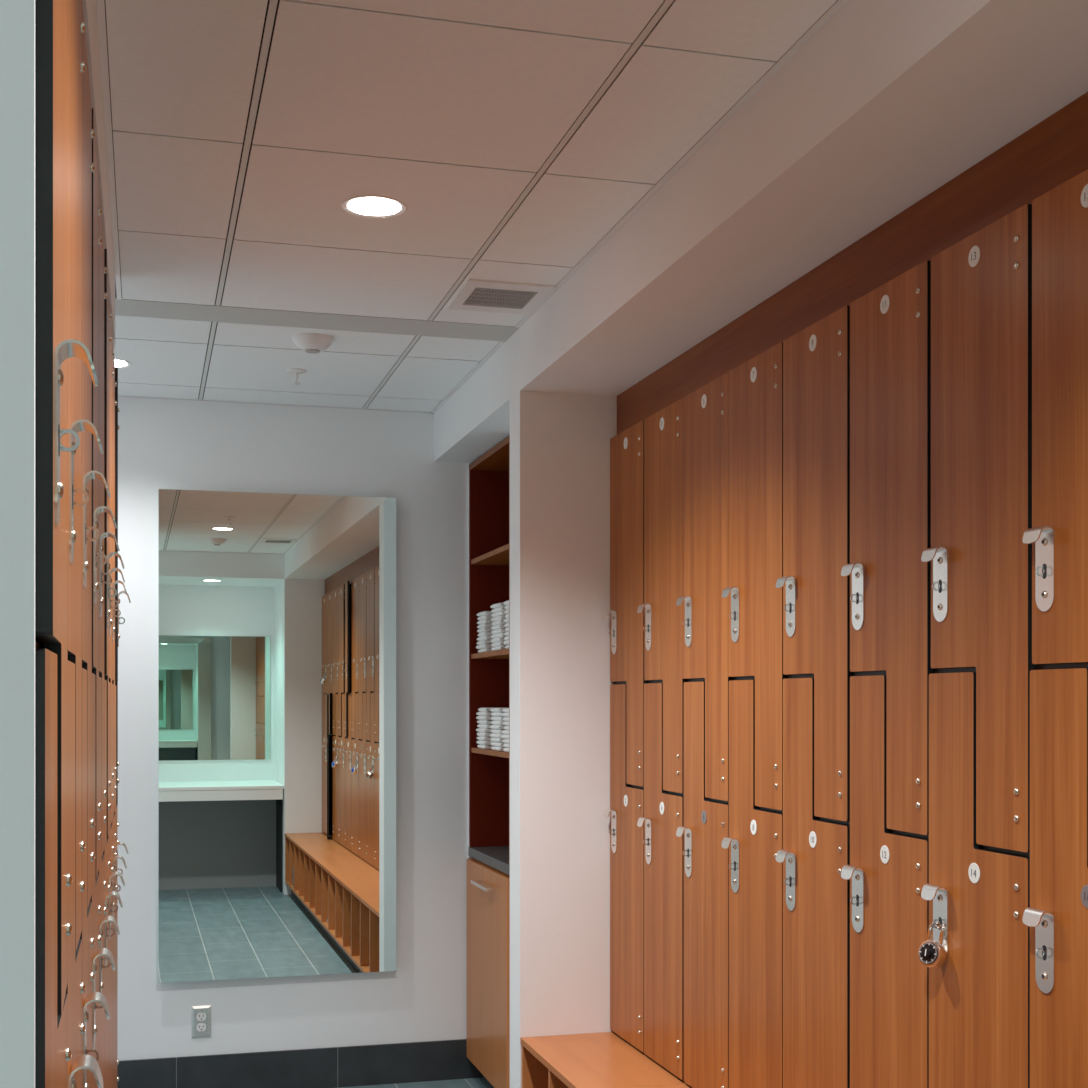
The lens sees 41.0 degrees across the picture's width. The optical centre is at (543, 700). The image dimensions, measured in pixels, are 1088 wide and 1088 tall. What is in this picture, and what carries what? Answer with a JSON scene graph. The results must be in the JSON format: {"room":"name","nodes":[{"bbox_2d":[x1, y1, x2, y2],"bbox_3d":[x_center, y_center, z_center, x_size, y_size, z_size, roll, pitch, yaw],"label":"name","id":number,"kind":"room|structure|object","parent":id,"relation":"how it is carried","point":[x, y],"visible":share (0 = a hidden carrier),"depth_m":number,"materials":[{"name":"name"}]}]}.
{"room":"changing room","nodes":[
{"label":"changing room","id":0,"kind":"room"},
{"bbox_2d":[0,0,34,1087],"bbox_3d":[-0.602,0.267,0.923,0.528,2.357,0.010,0,0,-15],"label":"wall","id":1,"kind":"structure","parent":0,"point":[17,17],"depth_m":0.98,"materials":[{"name":"white paint"}]},
{"bbox_2d":[82,0,114,347],"bbox_3d":[-0.982,-1.106,2.306,0.526,0.388,2.879,0,0,-15],"label":"trim","id":2,"kind":"structure","parent":1,"relation":"attached to","point":[89,6],"depth_m":2.51,"materials":[{"name":"white paint"}]},
{"bbox_2d":[118,397,471,1060],"bbox_3d":[-1.168,0.072,5.393,3.400,2.745,0.100,0,0,-15],"label":"wall","id":3,"kind":"structure","parent":0,"point":[163,443],"depth_m":5.44,"materials":[{"name":"white paint"}]},
{"bbox_2d":[191,1005,210,1037],"bbox_3d":[-1.252,1.172,5.314,0.070,0.117,0.008,0,0,-15],"label":"electrical outlet","id":4,"kind":"object","parent":3,"relation":"attached to","point":[200,1015],"visible":1,"depth_m":5.31,"materials":[{"name":"silver metal"}]},
{"bbox_2d":[197,1013,205,1020],"bbox_3d":[-1.251,1.153,5.311,0.034,0.028,0.002,0,0,-15],"label":"receptacle","id":5,"kind":"object","parent":4,"relation":"attached to","point":[200,1016],"depth_m":5.31,"materials":[{"name":"white plastic"}]},
{"bbox_2d":[197,1023,205,1030],"bbox_3d":[-1.251,1.192,5.311,0.034,0.028,0.002,0,0,-15],"label":"receptacle","id":6,"kind":"object","parent":4,"relation":"attached to","point":[200,1026],"depth_m":5.31,"materials":[{"name":"white plastic"}]},
{"bbox_2d":[159,489,395,982],"bbox_3d":[-0.977,0.126,5.373,0.864,1.779,0.037,0,0,-16],"label":"wall mirror","id":7,"kind":"object","parent":3,"relation":"attached to","point":[277,611],"visible":1,"depth_m":5.35,"materials":[{"name":"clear mirror"}]},
{"bbox_2d":[118,1039,483,1087],"bbox_3d":[-1.441,1.371,5.262,2.504,0.149,0.013,0,0,-15],"label":"baseboard","id":8,"kind":"structure","parent":3,"relation":"attached to","point":[364,1065],"depth_m":5.41,"materials":[{"name":"tile"}]},
{"bbox_2d":[468,463,471,857],"bbox_3d":[-0.279,-0.155,5.579,0.021,1.511,0.011,0,0,-15],"label":"trim","id":9,"kind":"structure","parent":3,"relation":"attached to","point":[468,463],"depth_m":5.58,"materials":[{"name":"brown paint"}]},
{"bbox_2d":[434,0,1087,462],"bbox_3d":[0.724,-1.106,2.961,0.838,0.388,5.591,0,0,-15],"label":"soffit","id":10,"kind":"object","parent":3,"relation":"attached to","point":[888,102],"depth_m":2.64,"materials":[{"name":"white paint"}]},
{"bbox_2d":[337,1077,492,1087],"bbox_3d":[-0.319,1.495,2.297,3.400,0.100,6.800,0,0,-15],"label":"floor","id":11,"kind":"structure","parent":0,"point":[481,1082],"depth_m":5.48,"materials":[{"name":"tile"}]},
{"bbox_2d":[35,0,97,1087],"bbox_3d":[-0.595,0.113,1.092,0.504,1.768,0.304,0,0,-15],"label":"locker","id":12,"kind":"object","parent":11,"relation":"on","point":[53,348],"visible":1,"depth_m":1.03,"materials":[{"name":"brown wood"}]},
{"bbox_2d":[66,0,102,1087],"bbox_3d":[-0.677,0.113,1.385,0.499,1.768,0.304,0,0,-15],"label":"locker","id":13,"kind":"object","parent":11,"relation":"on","point":[75,988],"visible":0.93,"depth_m":1.42,"materials":[{"name":"brown wood"}]},
{"bbox_2d":[80,2,110,1087],"bbox_3d":[-0.758,0.113,1.680,0.499,1.768,0.304,0,0,-15],"label":"locker","id":14,"kind":"object","parent":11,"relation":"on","point":[88,133],"visible":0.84,"depth_m":1.72,"materials":[{"name":"brown wood"}]},
{"bbox_2d":[90,108,116,1087],"bbox_3d":[-0.838,0.113,1.974,0.501,1.768,0.304,0,0,-15],"label":"locker","id":15,"kind":"object","parent":11,"relation":"on","point":[96,210],"visible":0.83,"depth_m":1.99,"materials":[{"name":"brown wood"}]},
{"bbox_2d":[98,192,119,1087],"bbox_3d":[-0.919,0.113,2.268,0.499,1.768,0.304,0,0,-15],"label":"locker","id":16,"kind":"object","parent":11,"relation":"on","point":[102,270],"visible":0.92,"depth_m":2.25,"materials":[{"name":"brown wood"}]},
{"bbox_2d":[103,249,124,1087],"bbox_3d":[-0.999,0.113,2.563,0.502,1.768,0.304,0,0,-15],"label":"locker","id":17,"kind":"object","parent":11,"relation":"on","point":[107,316],"visible":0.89,"depth_m":2.54,"materials":[{"name":"brown wood"}]},
{"bbox_2d":[108,304,124,1087],"bbox_3d":[-1.081,0.113,2.856,0.499,1.768,0.304,0,0,-15],"label":"locker","id":18,"kind":"object","parent":11,"relation":"on","point":[111,353],"visible":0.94,"depth_m":2.91,"materials":[{"name":"brown wood"}]},
{"bbox_2d":[111,338,126,1087],"bbox_3d":[-1.161,0.113,3.151,0.499,1.768,0.304,0,0,-15],"label":"locker","id":19,"kind":"object","parent":11,"relation":"on","point":[115,856],"visible":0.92,"depth_m":3.19,"materials":[{"name":"brown wood"}]},
{"bbox_2d":[114,368,130,1087],"bbox_3d":[-1.240,0.113,3.445,0.504,1.768,0.304,0,0,-15],"label":"locker","id":20,"kind":"object","parent":11,"relation":"on","point":[117,635],"visible":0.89,"depth_m":3.40,"materials":[{"name":"brown wood"}]},
{"bbox_2d":[467,858,509,1087],"bbox_3d":[-0.015,1.020,5.308,0.475,0.851,0.651,0,0,-15],"label":"base cabinet","id":21,"kind":"object","parent":11,"relation":"on","point":[488,888],"visible":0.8,"depth_m":5.19,"materials":[{"name":"brown wood"}]},
{"bbox_2d":[468,846,509,874],"bbox_3d":[0.005,0.576,5.313,0.434,0.035,0.651,0,0,-15],"label":"countertop","id":22,"kind":"structure","parent":21,"relation":"on","point":[497,857],"depth_m":5.32,"materials":[{"name":"grey stone"}]},
{"bbox_2d":[469,436,509,864],"bbox_3d":[0.007,-0.173,5.314,0.430,1.461,0.651,0,0,-15],"label":"shelf unit","id":23,"kind":"object","parent":22,"relation":"on","point":[489,475],"visible":0.22,"depth_m":5.57,"materials":[{"name":"brown wood"}]},
{"bbox_2d":[477,745,492,748],"bbox_3d":[-0.118,0.171,5.439,0.243,0.016,0.150,0,0,-14],"label":"towel","id":24,"kind":"object","parent":23,"relation":"on","point":[478,746],"visible":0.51,"depth_m":5.36,"materials":[{"name":"white fabric"}]},
{"bbox_2d":[476,740,491,744],"bbox_3d":[-0.121,0.155,5.436,0.243,0.015,0.150,0,0,-14],"label":"towel","id":25,"kind":"object","parent":24,"relation":"on","point":[480,742],"visible":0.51,"depth_m":5.35,"materials":[{"name":"white fabric"}]},
{"bbox_2d":[477,736,492,740],"bbox_3d":[-0.121,0.140,5.440,0.243,0.016,0.150,0,0,-14],"label":"towel","id":26,"kind":"object","parent":25,"relation":"on","point":[481,738],"visible":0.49,"depth_m":5.36,"materials":[{"name":"white fabric"}]},
{"bbox_2d":[477,732,495,736],"bbox_3d":[-0.119,0.124,5.438,0.243,0.016,0.150,0,0,-15],"label":"towel","id":27,"kind":"object","parent":26,"relation":"on","point":[478,733],"visible":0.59,"depth_m":5.35,"materials":[{"name":"white fabric"}]},
{"bbox_2d":[476,728,492,732],"bbox_3d":[-0.121,0.109,5.439,0.244,0.016,0.150,0,0,-15],"label":"towel","id":28,"kind":"object","parent":27,"relation":"on","point":[484,730],"visible":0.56,"depth_m":5.37,"materials":[{"name":"white fabric"}]},
{"bbox_2d":[477,724,492,727],"bbox_3d":[-0.116,0.094,5.444,0.244,0.016,0.150,0,0,-15],"label":"towel","id":29,"kind":"object","parent":28,"relation":"on","point":[479,725],"visible":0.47,"depth_m":5.38,"materials":[{"name":"white fabric"}]},
{"bbox_2d":[477,720,493,723],"bbox_3d":[-0.117,0.078,5.447,0.244,0.016,0.150,0,0,-15],"label":"towel","id":30,"kind":"object","parent":29,"relation":"on","point":[478,721],"visible":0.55,"depth_m":5.37,"materials":[{"name":"white fabric"}]},
{"bbox_2d":[476,716,494,719],"bbox_3d":[-0.120,0.063,5.441,0.243,0.015,0.150,0,0,-16],"label":"towel","id":31,"kind":"object","parent":30,"relation":"on","point":[477,717],"visible":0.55,"depth_m":5.36,"materials":[{"name":"white fabric"}]},
{"bbox_2d":[476,712,492,715],"bbox_3d":[-0.119,0.048,5.444,0.244,0.016,0.150,0,0,-15],"label":"towel","id":32,"kind":"object","parent":31,"relation":"on","point":[477,713],"visible":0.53,"depth_m":5.36,"materials":[{"name":"white fabric"}]},
{"bbox_2d":[478,708,491,711],"bbox_3d":[-0.115,0.032,5.441,0.243,0.016,0.150,0,0,-14],"label":"towel","id":33,"kind":"object","parent":32,"relation":"on","point":[479,709],"visible":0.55,"depth_m":5.36,"materials":[{"name":"white fabric"}]},
{"bbox_2d":[478,648,491,652],"bbox_3d":[-0.114,-0.186,5.439,0.244,0.016,0.150,0,0,-14],"label":"towel","id":34,"kind":"object","parent":23,"relation":"on","point":[486,649],"visible":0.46,"depth_m":5.36,"materials":[{"name":"white fabric"}]},
{"bbox_2d":[476,644,492,648],"bbox_3d":[-0.122,-0.202,5.445,0.243,0.016,0.150,0,0,-17],"label":"towel","id":35,"kind":"object","parent":34,"relation":"on","point":[484,646],"visible":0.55,"depth_m":5.36,"materials":[{"name":"white fabric"}]},
{"bbox_2d":[477,640,492,644],"bbox_3d":[-0.121,-0.217,5.438,0.243,0.016,0.150,0,0,-14],"label":"towel","id":36,"kind":"object","parent":35,"relation":"on","point":[483,642],"visible":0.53,"depth_m":5.35,"materials":[{"name":"white fabric"}]},
{"bbox_2d":[477,636,493,640],"bbox_3d":[-0.117,-0.233,5.440,0.244,0.016,0.150,0,0,-16],"label":"towel","id":37,"kind":"object","parent":36,"relation":"on","point":[482,638],"visible":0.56,"depth_m":5.36,"materials":[{"name":"white fabric"}]},
{"bbox_2d":[478,632,492,636],"bbox_3d":[-0.117,-0.248,5.440,0.243,0.016,0.150,0,0,-14],"label":"towel","id":38,"kind":"object","parent":37,"relation":"on","point":[482,633],"visible":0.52,"depth_m":5.36,"materials":[{"name":"white fabric"}]},
{"bbox_2d":[477,628,492,632],"bbox_3d":[-0.119,-0.263,5.443,0.243,0.016,0.150,0,0,-14],"label":"towel","id":39,"kind":"object","parent":38,"relation":"on","point":[481,630],"visible":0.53,"depth_m":5.37,"materials":[{"name":"white fabric"}]},
{"bbox_2d":[477,624,492,628],"bbox_3d":[-0.119,-0.279,5.437,0.243,0.016,0.150,0,0,-14],"label":"towel","id":40,"kind":"object","parent":39,"relation":"on","point":[481,625],"visible":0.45,"depth_m":5.37,"materials":[{"name":"white fabric"}]},
{"bbox_2d":[477,619,494,624],"bbox_3d":[-0.118,-0.294,5.441,0.244,0.016,0.150,0,0,-14],"label":"towel","id":41,"kind":"object","parent":40,"relation":"on","point":[486,621],"visible":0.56,"depth_m":5.37,"materials":[{"name":"white fabric"}]},
{"bbox_2d":[477,615,492,620],"bbox_3d":[-0.117,-0.309,5.442,0.243,0.016,0.150,0,0,-15],"label":"towel","id":42,"kind":"object","parent":41,"relation":"on","point":[484,617],"visible":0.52,"depth_m":5.36,"materials":[{"name":"white fabric"}]},
{"bbox_2d":[477,611,493,615],"bbox_3d":[-0.118,-0.325,5.443,0.244,0.016,0.150,0,0,-15],"label":"towel","id":43,"kind":"object","parent":42,"relation":"on","point":[483,613],"visible":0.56,"depth_m":5.36,"materials":[{"name":"white fabric"}]},
{"bbox_2d":[491,646,504,650],"bbox_3d":[-0.056,-0.186,5.215,0.243,0.016,0.150,0,0,-16],"label":"towel","id":44,"kind":"object","parent":23,"relation":"on","point":[498,647],"visible":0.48,"depth_m":5.14,"materials":[{"name":"white fabric"}]},
{"bbox_2d":[491,642,506,646],"bbox_3d":[-0.057,-0.202,5.211,0.243,0.015,0.150,0,0,-14],"label":"towel","id":45,"kind":"object","parent":44,"relation":"on","point":[496,644],"visible":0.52,"depth_m":5.15,"materials":[{"name":"white fabric"}]},
{"bbox_2d":[491,638,505,642],"bbox_3d":[-0.059,-0.217,5.213,0.243,0.016,0.150,0,0,-15],"label":"towel","id":46,"kind":"object","parent":45,"relation":"on","point":[494,640],"visible":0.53,"depth_m":5.14,"materials":[{"name":"white fabric"}]},
{"bbox_2d":[491,633,505,637],"bbox_3d":[-0.055,-0.233,5.218,0.244,0.016,0.150,0,0,-17],"label":"towel","id":47,"kind":"object","parent":46,"relation":"on","point":[500,635],"visible":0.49,"depth_m":5.16,"materials":[{"name":"white fabric"}]},
{"bbox_2d":[491,629,506,633],"bbox_3d":[-0.055,-0.248,5.212,0.244,0.016,0.150,0,0,-15],"label":"towel","id":48,"kind":"object","parent":47,"relation":"on","point":[497,631],"visible":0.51,"depth_m":5.15,"materials":[{"name":"white fabric"}]},
{"bbox_2d":[491,624,506,629],"bbox_3d":[-0.058,-0.263,5.216,0.243,0.015,0.150,0,0,-14],"label":"towel","id":49,"kind":"object","parent":48,"relation":"on","point":[501,626],"visible":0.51,"depth_m":5.14,"materials":[{"name":"white fabric"}]},
{"bbox_2d":[492,620,505,625],"bbox_3d":[-0.056,-0.279,5.218,0.243,0.016,0.150,0,0,-15],"label":"towel","id":50,"kind":"object","parent":49,"relation":"on","point":[499,622],"visible":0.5,"depth_m":5.15,"materials":[{"name":"white fabric"}]},
{"bbox_2d":[491,616,506,620],"bbox_3d":[-0.056,-0.294,5.216,0.244,0.016,0.150,0,0,-15],"label":"towel","id":51,"kind":"object","parent":50,"relation":"on","point":[498,618],"visible":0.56,"depth_m":5.14,"materials":[{"name":"white fabric"}]},
{"bbox_2d":[491,611,506,616],"bbox_3d":[-0.054,-0.309,5.218,0.244,0.016,0.150,0,0,-16],"label":"towel","id":52,"kind":"object","parent":51,"relation":"on","point":[502,613],"visible":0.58,"depth_m":5.16,"materials":[{"name":"white fabric"}]},
{"bbox_2d":[491,607,506,612],"bbox_3d":[-0.055,-0.325,5.215,0.244,0.016,0.150,0,0,-16],"label":"towel","id":53,"kind":"object","parent":52,"relation":"on","point":[500,609],"visible":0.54,"depth_m":5.15,"materials":[{"name":"white fabric"}]},
{"bbox_2d":[490,603,506,608],"bbox_3d":[-0.059,-0.340,5.215,0.243,0.015,0.150,0,0,-16],"label":"towel","id":54,"kind":"object","parent":53,"relation":"on","point":[497,605],"visible":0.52,"depth_m":5.15,"materials":[{"name":"white fabric"}]},
{"bbox_2d":[491,746,505,750],"bbox_3d":[-0.057,0.171,5.232,0.243,0.016,0.150,0,0,-15],"label":"towel","id":55,"kind":"object","parent":23,"relation":"on","point":[496,748],"visible":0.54,"depth_m":5.16,"materials":[{"name":"white fabric"}]},
{"bbox_2d":[491,742,506,746],"bbox_3d":[-0.058,0.155,5.228,0.244,0.016,0.150,0,0,-15],"label":"towel","id":56,"kind":"object","parent":55,"relation":"on","point":[497,744],"visible":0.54,"depth_m":5.16,"materials":[{"name":"white fabric"}]},
{"bbox_2d":[490,738,503,742],"bbox_3d":[-0.061,0.140,5.228,0.243,0.016,0.150,0,0,-15],"label":"towel","id":57,"kind":"object","parent":56,"relation":"on","point":[499,740],"visible":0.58,"depth_m":5.16,"materials":[{"name":"white fabric"}]},
{"bbox_2d":[490,734,505,737],"bbox_3d":[-0.061,0.124,5.230,0.243,0.016,0.150,0,0,-16],"label":"towel","id":58,"kind":"object","parent":57,"relation":"on","point":[491,735],"visible":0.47,"depth_m":5.17,"materials":[{"name":"white fabric"}]},
{"bbox_2d":[490,729,502,733],"bbox_3d":[-0.060,0.109,5.235,0.243,0.016,0.150,0,0,-16],"label":"towel","id":59,"kind":"object","parent":58,"relation":"on","point":[496,731],"visible":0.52,"depth_m":5.18,"materials":[{"name":"white fabric"}]},
{"bbox_2d":[489,725,505,729],"bbox_3d":[-0.063,0.094,5.231,0.243,0.016,0.150,0,0,-16],"label":"towel","id":60,"kind":"object","parent":59,"relation":"on","point":[499,727],"visible":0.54,"depth_m":5.16,"materials":[{"name":"white fabric"}]},
{"bbox_2d":[491,721,504,724],"bbox_3d":[-0.058,0.078,5.228,0.244,0.016,0.150,0,0,-14],"label":"towel","id":61,"kind":"object","parent":60,"relation":"on","point":[492,722],"visible":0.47,"depth_m":5.16,"materials":[{"name":"white fabric"}]},
{"bbox_2d":[491,716,503,720],"bbox_3d":[-0.058,0.063,5.234,0.243,0.016,0.150,0,0,-17],"label":"towel","id":62,"kind":"object","parent":61,"relation":"on","point":[496,718],"visible":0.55,"depth_m":5.18,"materials":[{"name":"white fabric"}]},
{"bbox_2d":[491,712,507,716],"bbox_3d":[-0.057,0.048,5.228,0.244,0.016,0.150,0,0,-14],"label":"towel","id":63,"kind":"object","parent":62,"relation":"on","point":[493,713],"visible":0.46,"depth_m":5.17,"materials":[{"name":"white fabric"}]},
{"bbox_2d":[490,708,503,711],"bbox_3d":[-0.060,0.032,5.229,0.243,0.016,0.150,0,0,-15],"label":"towel","id":64,"kind":"object","parent":63,"relation":"on","point":[492,709],"visible":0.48,"depth_m":5.17,"materials":[{"name":"white fabric"}]},
{"bbox_2d":[520,1032,691,1087],"bbox_3d":[0.640,1.216,2.253,0.301,0.457,4.268,0,0,-15],"label":"bench","id":65,"kind":"object","parent":11,"relation":"on","point":[602,1059],"visible":0.87,"depth_m":4.02,"materials":[{"name":"orange laminate"}]},
{"bbox_2d":[96,0,848,412],"bbox_3d":[-0.795,-1.127,2.545,2.312,0.062,5.591,0,0,-15],"label":"ceiling","id":66,"kind":"structure","parent":0,"point":[516,138],"depth_m":2.91,"materials":[{"name":"white tile"}]},
{"bbox_2d":[114,358,131,367],"bbox_3d":[-1.415,-1.097,4.724,0.148,0.002,0.148,0,0,-15],"label":"recessed light","id":67,"kind":"object","parent":66,"relation":"in","point":[119,363],"visible":0.33,"depth_m":4.73,"materials":[{"name":"white plastic"}]},
{"bbox_2d":[286,368,306,384],"bbox_3d":[-0.823,-1.076,4.835,0.068,0.046,0.068,0,0,-15],"label":"sprinkler","id":68,"kind":"object","parent":66,"relation":"attached to","point":[295,371],"visible":1,"depth_m":4.82,"materials":[{"name":"white metal"}]},
{"bbox_2d":[292,333,332,353],"bbox_3d":[-0.700,-1.077,4.402,0.122,0.043,0.122,0,0,-15],"label":"smoke detector","id":69,"kind":"object","parent":66,"relation":"attached to","point":[313,343],"visible":1,"depth_m":4.36,"materials":[{"name":"white plastic"}]},
{"bbox_2d":[115,297,518,340],"bbox_3d":[-1.208,-1.100,4.051,2.312,0.004,0.170,0,0,-15],"label":"ceiling beam","id":70,"kind":"structure","parent":66,"relation":"attached to","point":[126,307],"depth_m":4.18,"materials":[{"name":"grey paint"}]},
{"bbox_2d":[341,195,407,217],"bbox_3d":[-0.377,-1.097,3.231,0.148,0.002,0.148,0,0,-15],"label":"recessed light","id":71,"kind":"object","parent":66,"relation":"in","point":[374,207],"visible":1,"depth_m":3.23,"materials":[{"name":"white plastic"}]},
{"bbox_2d":[447,279,554,314],"bbox_3d":[-0.121,-1.095,3.949,0.232,0.006,0.280,0,0,-15],"label":"ceiling vent","id":72,"kind":"object","parent":66,"relation":"in","point":[476,294],"visible":1,"depth_m":3.94,"materials":[{"name":"white plastic"}]},
{"bbox_2d":[463,287,536,308],"bbox_3d":[-0.121,-1.095,3.949,0.171,0.004,0.175,0,0,-15],"label":"grille","id":73,"kind":"object","parent":72,"relation":"attached to","point":[473,297],"depth_m":3.95,"materials":[{"name":"grey metal"}]},
{"bbox_2d":[510,390,616,1087],"bbox_3d":[0.317,0.267,4.444,0.838,2.357,0.126,0,0,-15],"label":"wall","id":74,"kind":"structure","parent":0,"point":[560,683],"depth_m":4.31,"materials":[{"name":"white paint"}]},
{"bbox_2d":[617,92,1087,433],"bbox_3d":[0.791,-0.846,2.295,0.018,0.132,4.270,0,0,-15],"label":"panel","id":75,"kind":"object","parent":74,"relation":"attached to","point":[1054,151],"visible":0.67,"depth_m":2.75,"materials":[{"name":"brown wood"}]},
{"bbox_3d":[1.044,1.217,2.364,0.535,0.456,4.268,0,0,-15],"label":"wall","id":76,"kind":"structure","parent":0,"visible":0},
{"bbox_2d":[604,420,647,1051],"bbox_3d":[0.449,0.101,4.257,0.499,1.768,0.304,0,0,-15],"label":"locker","id":77,"kind":"object","parent":76,"relation":"on","point":[626,633],"visible":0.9,"depth_m":4.18,"materials":[{"name":"brown wood"}]},
{"bbox_2d":[637,398,686,1079],"bbox_3d":[0.530,0.101,3.963,0.499,1.768,0.304,0,0,-15],"label":"locker","id":78,"kind":"object","parent":76,"relation":"on","point":[663,430],"visible":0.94,"depth_m":3.89,"materials":[{"name":"brown wood"}]},
{"bbox_2d":[676,373,733,1087],"bbox_3d":[0.610,0.101,3.669,0.499,1.768,0.304,0,0,-15],"label":"locker","id":79,"kind":"object","parent":76,"relation":"on","point":[705,409],"visible":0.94,"depth_m":3.60,"materials":[{"name":"brown wood"}]},
{"bbox_2d":[722,342,787,1087],"bbox_3d":[0.691,0.101,3.375,0.499,1.768,0.304,0,0,-15],"label":"locker","id":80,"kind":"object","parent":76,"relation":"on","point":[755,387],"visible":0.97,"depth_m":3.29,"materials":[{"name":"brown wood"}]},
{"bbox_2d":[776,305,853,1087],"bbox_3d":[0.772,0.101,3.080,0.499,1.768,0.304,0,0,-15],"label":"locker","id":81,"kind":"object","parent":76,"relation":"on","point":[815,851],"visible":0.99,"depth_m":3.01,"materials":[{"name":"brown wood"}]},
{"bbox_2d":[841,260,934,1087],"bbox_3d":[0.853,0.101,2.786,0.499,1.768,0.304,0,0,-15],"label":"locker","id":82,"kind":"object","parent":76,"relation":"on","point":[887,872],"visible":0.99,"depth_m":2.71,"materials":[{"name":"brown wood"}]},
{"bbox_2d":[921,204,1035,1087],"bbox_3d":[0.933,0.101,2.492,0.499,1.768,0.304,0,0,-15],"label":"locker","id":83,"kind":"object","parent":76,"relation":"on","point":[978,887],"visible":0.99,"depth_m":2.41,"materials":[{"name":"brown wood"}]},
{"bbox_2d":[918,922,946,968],"bbox_3d":[0.673,0.425,2.525,0.038,0.079,0.048,0,0,-39],"label":"padlock","id":84,"kind":"object","parent":83,"relation":"hanging from","point":[931,953],"visible":1,"depth_m":2.52,"materials":[{"name":"silver metal"}]},
{"bbox_2d":[1022,169,1087,1087],"bbox_3d":[1.014,0.101,2.198,0.499,1.768,0.304,0,0,-15],"label":"locker","id":85,"kind":"object","parent":76,"relation":"on","point":[1056,916],"visible":1,"depth_m":2.21,"materials":[{"name":"brown wood"}]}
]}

